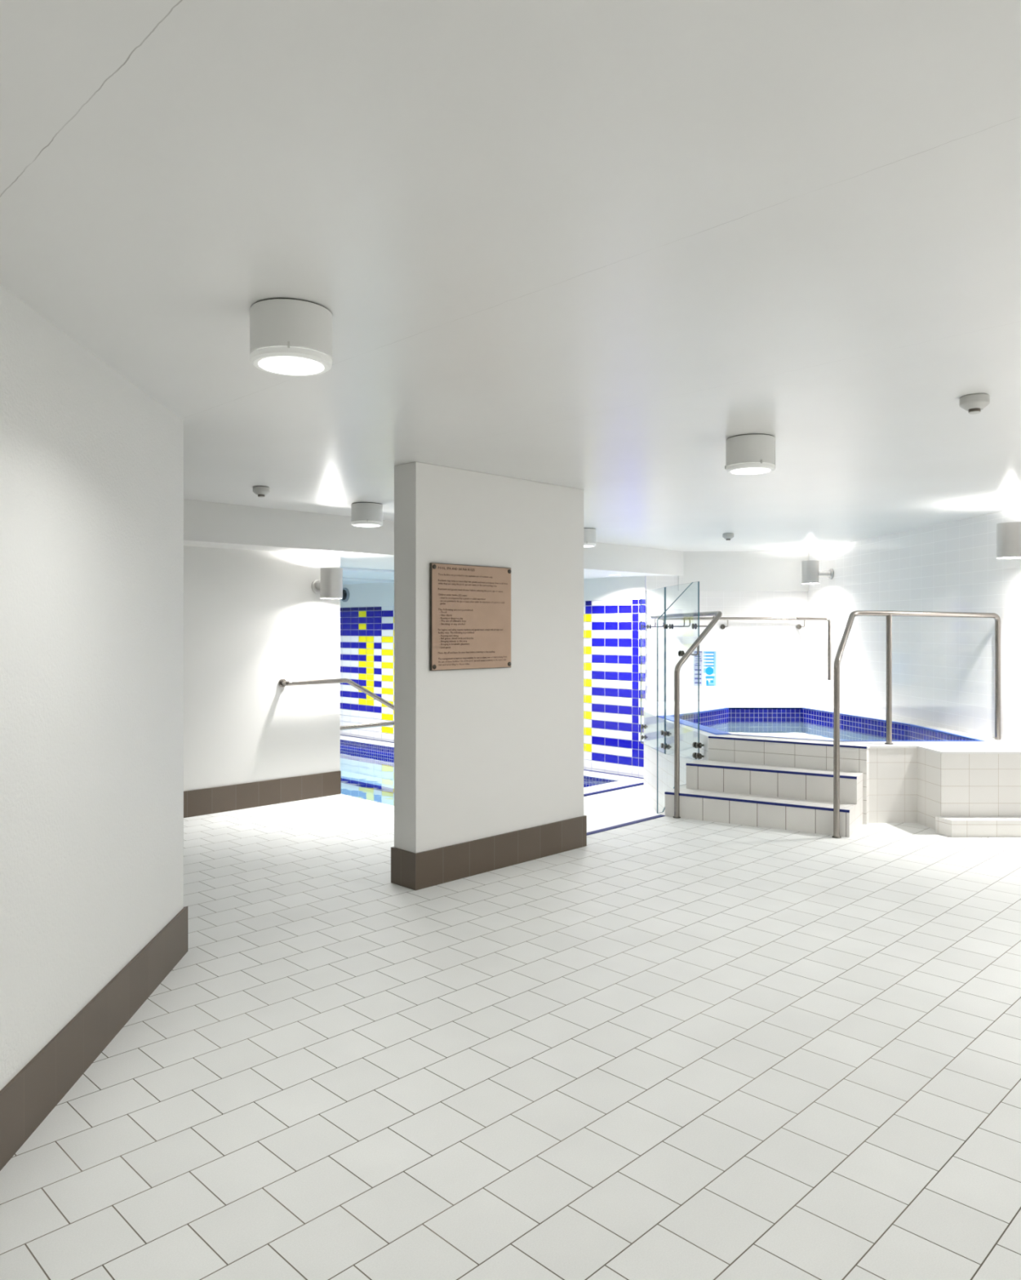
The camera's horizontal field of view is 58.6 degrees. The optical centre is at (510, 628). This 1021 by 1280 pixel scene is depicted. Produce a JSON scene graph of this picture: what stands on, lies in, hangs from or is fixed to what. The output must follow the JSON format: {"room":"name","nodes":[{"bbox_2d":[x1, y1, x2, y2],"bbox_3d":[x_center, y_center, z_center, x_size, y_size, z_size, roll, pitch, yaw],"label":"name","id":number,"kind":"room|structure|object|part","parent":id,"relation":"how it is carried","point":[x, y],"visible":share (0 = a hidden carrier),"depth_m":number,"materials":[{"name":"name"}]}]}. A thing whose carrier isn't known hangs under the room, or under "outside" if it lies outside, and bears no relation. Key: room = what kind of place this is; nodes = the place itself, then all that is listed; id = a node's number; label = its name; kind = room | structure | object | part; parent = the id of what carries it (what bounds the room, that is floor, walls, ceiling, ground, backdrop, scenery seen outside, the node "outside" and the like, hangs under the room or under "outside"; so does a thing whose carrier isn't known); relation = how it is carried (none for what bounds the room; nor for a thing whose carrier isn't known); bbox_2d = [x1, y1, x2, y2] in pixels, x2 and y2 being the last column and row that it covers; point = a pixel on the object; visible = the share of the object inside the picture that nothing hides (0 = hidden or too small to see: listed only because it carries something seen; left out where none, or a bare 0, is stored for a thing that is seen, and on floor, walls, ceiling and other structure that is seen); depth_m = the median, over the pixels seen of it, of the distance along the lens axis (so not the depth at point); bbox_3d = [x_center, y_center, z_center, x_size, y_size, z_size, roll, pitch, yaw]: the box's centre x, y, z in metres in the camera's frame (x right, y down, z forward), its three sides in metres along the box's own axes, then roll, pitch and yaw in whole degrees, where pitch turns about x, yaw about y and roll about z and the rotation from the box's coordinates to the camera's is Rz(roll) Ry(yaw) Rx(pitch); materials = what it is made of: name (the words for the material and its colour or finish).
{"room":"indoor swimming pool","nodes":[
{"label":"indoor swimming pool","id":0,"kind":"room"},
{"bbox_2d":[0,284,183,1090],"bbox_3d":[-2.442,0.258,1.510,2.516,2.350,5.020,0,0,0],"label":"wall","id":1,"kind":"structure","parent":0,"point":[91,464],"depth_m":2.94,"materials":[{"name":"white paint"}]},
{"bbox_2d":[0,906,187,1170],"bbox_3d":[-2.412,1.333,1.524,2.480,0.200,5.048,0,0,0],"label":"baseboard","id":2,"kind":"structure","parent":1,"relation":"attached to","point":[27,1100],"depth_m":2.92,"materials":[{"name":"tile"}]},
{"bbox_2d":[183,546,340,791],"bbox_3d":[-7.810,1.128,8.192,9.370,3.730,8.540,0,0,45],"label":"wall","id":3,"kind":"structure","parent":0,"point":[253,620],"depth_m":7.33,"materials":[{"name":"paint"}]},
{"bbox_2d":[183,770,341,817],"bbox_3d":[-3.786,1.333,5.582,0.012,0.200,6.540,0,0,45],"label":"baseboard","id":4,"kind":"structure","parent":3,"relation":"attached to","point":[207,801],"depth_m":7.33,"materials":[{"name":"tile"}]},
{"bbox_2d":[311,567,342,599],"bbox_3d":[-1.534,-0.376,7.629,0.302,0.252,0.183,0,0,45],"label":"wall lamp","id":5,"kind":"object","parent":3,"relation":"attached to","point":[330,584],"visible":1,"depth_m":7.52,"materials":[{"name":"silver metal"}]},
{"bbox_3d":[-1.633,-0.356,7.728,0.022,0.120,0.120,0,0,45],"label":"wall plate","id":6,"kind":"part","parent":5,"relation":"part of","materials":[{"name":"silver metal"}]},
{"bbox_3d":[-1.590,-0.356,7.685,0.064,0.064,0.102,0,0,-45],"label":"arm","id":7,"kind":"part","parent":5,"relation":"part of","materials":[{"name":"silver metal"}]},
{"bbox_2d":[278,678,394,710],"bbox_3d":[-1.153,0.792,8.112,1.976,0.758,0.099,0,0,-43],"label":"handrail","id":8,"kind":"object","parent":3,"relation":"attached to","point":[282,682],"visible":0.73,"depth_m":7.77,"materials":[{"name":"silver metal"}]},
{"bbox_2d":[340,566,394,584],"bbox_3d":[-3.535,-0.802,13.364,8.500,0.130,5.300,0,0,45],"label":"ceiling","id":9,"kind":"structure","parent":0,"point":[346,574],"depth_m":12.74,"materials":[{"name":"white paint"}]},
{"bbox_2d":[340,567,394,582],"bbox_3d":[-2.464,-0.716,11.904,1.920,0.038,4.230,0,0,45],"label":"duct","id":10,"kind":"object","parent":9,"relation":"attached to","point":[344,568],"visible":0.14,"depth_m":13.18,"materials":[{"name":"white"}]},
{"bbox_2d":[183,499,683,578],"bbox_3d":[-3.083,-0.772,6.760,1.520,0.290,13.200,0,0,45],"label":"beam","id":11,"kind":"structure","parent":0,"point":[206,524],"depth_m":7.29,"materials":[{"name":"paint"}]},
{"bbox_2d":[394,462,583,853],"bbox_3d":[-0.087,0.258,5.570,1.421,2.350,0.196,0,0,-45],"label":"wall","id":12,"kind":"structure","parent":0,"point":[479,753],"depth_m":5.39,"materials":[{"name":"paint"}]},
{"bbox_2d":[429,562,511,671],"bbox_3d":[-0.220,-0.066,5.276,0.027,0.601,0.626,0,0,45],"label":"plaque","id":13,"kind":"object","parent":12,"relation":"attached to","point":[470,606],"visible":1,"depth_m":5.25,"materials":[{"name":"brown metal"}]},
{"bbox_2d":[391,814,586,890],"bbox_3d":[-0.087,1.333,5.570,1.445,0.200,0.220,0,0,-45],"label":"baseboard","id":14,"kind":"structure","parent":12,"relation":"attached to","point":[427,868],"depth_m":5.35,"materials":[{"name":"tile"}]},
{"bbox_2d":[586,814,665,835],"bbox_3d":[0.758,1.456,6.567,0.045,0.055,1.160,0,0,45],"label":"trim","id":15,"kind":"structure","parent":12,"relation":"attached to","point":[658,815],"depth_m":6.62,"materials":[{"name":"blue"}]},
{"bbox_2d":[340,576,646,777],"bbox_3d":[-1.654,0.478,14.280,9.466,2.730,0.250,0,0,45],"label":"wall","id":16,"kind":"structure","parent":0,"point":[612,744],"depth_m":11.39,"materials":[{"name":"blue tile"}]},
{"bbox_2d":[341,587,349,601],"bbox_3d":[-2.770,-0.562,15.190,0.236,0.236,0.035,0,0,45],"label":"wall speaker","id":17,"kind":"object","parent":16,"relation":"attached to","point":[345,591],"visible":0.87,"depth_m":15.16,"materials":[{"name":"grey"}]},
{"bbox_2d":[340,720,394,730],"bbox_3d":[-0.975,1.325,8.727,0.071,0.936,1.877,0,0,45],"label":"handrail","id":18,"kind":"object","parent":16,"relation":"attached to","point":[384,723],"visible":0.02,"depth_m":8.36,"materials":[{"name":"silver metal"}]},
{"bbox_2d":[0,0,1020,551],"bbox_3d":[-0.900,-0.992,4.900,12.200,0.150,15.000,0,0,0],"label":"ceiling","id":19,"kind":"structure","parent":0,"point":[596,247],"depth_m":2.15,"materials":[{"name":"paint"}]},
{"bbox_2d":[253,485,270,497],"bbox_3d":[-1.615,-0.884,5.900,0.108,0.066,0.108,0,0,0],"label":"smoke detector","id":20,"kind":"object","parent":19,"relation":"attached to","point":[260,491],"visible":1,"depth_m":5.86,"materials":[{"name":"grey plastic"}]},
{"bbox_2d":[249,297,332,376],"bbox_3d":[-0.634,-0.838,2.633,0.232,0.158,0.237,0,0,0],"label":"ceiling lamp","id":21,"kind":"object","parent":19,"relation":"attached to","point":[289,336],"visible":1,"depth_m":2.54,"materials":[{"name":"grey metal"}]},
{"bbox_2d":[351,502,382,527],"bbox_3d":[-1.059,-0.838,6.718,0.232,0.158,0.237,0,0,0],"label":"ceiling lamp","id":22,"kind":"object","parent":19,"relation":"attached to","point":[363,514],"visible":1,"depth_m":6.62,"materials":[{"name":"grey metal"}]},
{"bbox_2d":[583,528,595,547],"bbox_3d":[0.675,-0.838,8.408,0.232,0.158,0.237,0,0,0],"label":"ceiling lamp","id":23,"kind":"object","parent":19,"relation":"attached to","point":[589,534],"visible":0.56,"depth_m":8.31,"materials":[{"name":"grey metal"}]},
{"bbox_2d":[722,533,733,540],"bbox_3d":[2.105,-0.884,8.800,0.108,0.066,0.108,0,0,0],"label":"smoke detector","id":24,"kind":"object","parent":19,"relation":"attached to","point":[727,536],"visible":1,"depth_m":8.76,"materials":[{"name":"grey plastic"}]},
{"bbox_2d":[724,433,775,475],"bbox_3d":[1.159,-0.838,4.393,0.232,0.158,0.237,0,0,0],"label":"ceiling lamp","id":25,"kind":"object","parent":19,"relation":"attached to","point":[752,454],"visible":1,"depth_m":4.30,"materials":[{"name":"grey metal"}]},
{"bbox_2d":[959,393,990,414],"bbox_3d":[1.835,-0.884,3.600,0.108,0.066,0.108,0,0,0],"label":"smoke detector","id":26,"kind":"object","parent":19,"relation":"attached to","point":[974,403],"visible":1,"depth_m":3.57,"materials":[{"name":"grey plastic"}]},
{"bbox_2d":[0,794,1020,1279],"bbox_3d":[-0.650,1.523,3.547,11.700,0.180,12.294,0,0,0],"label":"floor","id":27,"kind":"structure","parent":0,"point":[664,1047],"depth_m":2.95,"materials":[{"name":"tile"}]},
{"bbox_2d":[657,581,702,813],"bbox_3d":[1.345,0.519,7.184,0.077,1.804,0.562,0,0,43],"label":"glass panel","id":28,"kind":"object","parent":27,"relation":"on","point":[695,755],"visible":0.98,"depth_m":7.37,"materials":[{"name":"teal"}]},
{"bbox_2d":[640,611,722,817],"bbox_3d":[1.474,0.645,8.248,0.484,1.575,2.747,0,0,0],"label":"handrail","id":29,"kind":"object","parent":27,"relation":"on","point":[717,615],"visible":1,"depth_m":6.90,"materials":[{"name":"silver metal"}]},
{"bbox_3d":[1.476,-0.060,9.161,0.145,0.094,0.011,0,0,-8],"label":"bracket arm","id":30,"kind":"part","parent":29,"relation":"part of","materials":[{"name":"silver metal"}]},
{"bbox_3d":[1.546,-0.060,8.231,0.168,0.094,0.030,0,0,0],"label":"bracket arm","id":31,"kind":"part","parent":29,"relation":"part of","materials":[{"name":"silver metal"}]},
{"bbox_3d":[1.416,0.167,7.161,0.015,0.089,0.153,0,0,-42],"label":"bracket arm","id":32,"kind":"part","parent":29,"relation":"part of","materials":[{"name":"silver metal"}]},
{"bbox_2d":[664,736,866,837],"bbox_3d":[1.899,1.149,6.820,1.370,0.569,0.524,0,0,32],"label":"steps","id":33,"kind":"structure","parent":27,"relation":"on","point":[800,799],"depth_m":6.70,"materials":[{"name":"tile"}]},
{"bbox_2d":[644,701,1020,829],"bbox_3d":[2.652,1.327,8.622,2.495,0.932,4.456,0,0,0],"label":"pool","id":34,"kind":"object","parent":27,"relation":"on","point":[927,772],"visible":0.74,"depth_m":7.00,"materials":[{"name":"tile"}]},
{"bbox_2d":[640,586,666,753],"bbox_3d":[1.412,0.407,8.996,0.076,1.581,1.129,0,0,-3],"label":"glass panel","id":35,"kind":"object","parent":34,"relation":"attached to","point":[645,726],"visible":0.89,"depth_m":9.40,"materials":[{"name":"teal"}]},
{"bbox_2d":[663,581,703,759],"bbox_3d":[1.494,0.388,7.910,0.076,1.541,1.008,0,0,-6],"label":"glass panel","id":36,"kind":"object","parent":34,"relation":"attached to","point":[668,733],"visible":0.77,"depth_m":8.41,"materials":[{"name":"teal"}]},
{"bbox_2d":[831,610,1000,838],"bbox_3d":[2.948,0.649,6.808,1.851,1.567,0.344,0,0,-29],"label":"handrail","id":37,"kind":"object","parent":27,"relation":"on","point":[889,614],"visible":1,"depth_m":6.82,"materials":[{"name":"silver metal"}]},
{"bbox_3d":[2.845,0.378,6.843,0.041,0.980,0.041,0,0,0],"label":"post","id":38,"kind":"part","parent":37,"relation":"part of","materials":[{"name":"silver metal"}]},
{"bbox_2d":[935,816,1020,836],"bbox_3d":[3.448,1.377,6.329,0.926,0.113,0.133,0,0,0],"label":"footstep","id":39,"kind":"object","parent":27,"relation":"on","point":[951,826],"visible":1,"depth_m":6.26,"materials":[{"name":"tile"}]},
{"bbox_2d":[583,784,661,832],"bbox_3d":[-2.549,1.893,11.812,12.090,0.200,6.700,0,0,45],"label":"pool deck","id":40,"kind":"object","parent":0,"point":[615,807],"visible":0.02,"depth_m":9.07,"materials":[{"name":"tile"}]},
{"bbox_2d":[340,734,644,805],"bbox_3d":[-2.850,2.380,12.586,3.800,1.206,9.200,0,0,-45],"label":"swimming pool","id":41,"kind":"object","parent":40,"relation":"in","point":[366,765],"visible":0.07,"depth_m":13.78,"materials":[{"name":"tile"}]},
{"bbox_2d":[644,551,808,701],"bbox_3d":[2.669,0.438,10.967,2.153,2.710,0.285,0,0,0],"label":"wall","id":42,"kind":"structure","parent":0,"point":[757,660],"depth_m":10.86,"materials":[{"name":"paint"}]},
{"bbox_2d":[693,650,716,685],"bbox_3d":[2.318,0.476,10.851,0.268,0.419,0.008,0,0,0],"label":"sign","id":43,"kind":"object","parent":42,"relation":"attached to","point":[708,659],"visible":0.91,"depth_m":10.85,"materials":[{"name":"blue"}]},
{"bbox_3d":[2.236,0.475,10.851,0.103,0.413,0.005,0,0,0],"label":"panel","id":44,"kind":"part","parent":43,"relation":"part of","materials":[{"name":"blue"}]},
{"bbox_2d":[658,617,831,679],"bbox_3d":[2.644,0.216,10.446,1.788,0.703,0.827,0,0,0],"label":"handrail","id":45,"kind":"object","parent":42,"relation":"attached to","point":[722,626],"visible":0.99,"depth_m":10.75,"materials":[{"name":"silver metal"}]},
{"bbox_2d":[808,507,1020,743],"bbox_3d":[4.220,0.258,4.300,0.299,2.350,13.868,0,0,-5],"label":"wall","id":46,"kind":"structure","parent":0,"point":[944,668],"depth_m":8.18,"materials":[{"name":"tile"}]},
{"bbox_2d":[801,560,833,583],"bbox_3d":[3.433,-0.631,10.200,0.330,0.252,0.183,0,0,0],"label":"wall lamp","id":47,"kind":"object","parent":46,"relation":"attached to","point":[811,574],"visible":1,"depth_m":10.13,"materials":[{"name":"silver metal"}]},
{"bbox_3d":[3.360,-0.631,10.200,0.183,0.252,0.183,0,0,0],"label":"lamp shade","id":48,"kind":"part","parent":47,"relation":"part of","materials":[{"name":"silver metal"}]},
{"bbox_3d":[3.513,-0.611,10.200,0.130,0.064,0.064,0,0,0],"label":"arm","id":49,"kind":"part","parent":47,"relation":"part of","materials":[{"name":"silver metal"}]},
{"bbox_3d":[3.587,-0.611,10.200,0.022,0.120,0.120,0,0,0],"label":"wall plate","id":50,"kind":"part","parent":47,"relation":"part of","materials":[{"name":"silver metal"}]},
{"bbox_2d":[996,521,1020,559],"bbox_3d":[3.704,-0.634,6.570,0.370,0.249,0.183,0,0,0],"label":"wall lamp","id":51,"kind":"object","parent":46,"relation":"attached to","point":[1008,534],"visible":1,"depth_m":6.50,"materials":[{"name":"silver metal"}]}
]}

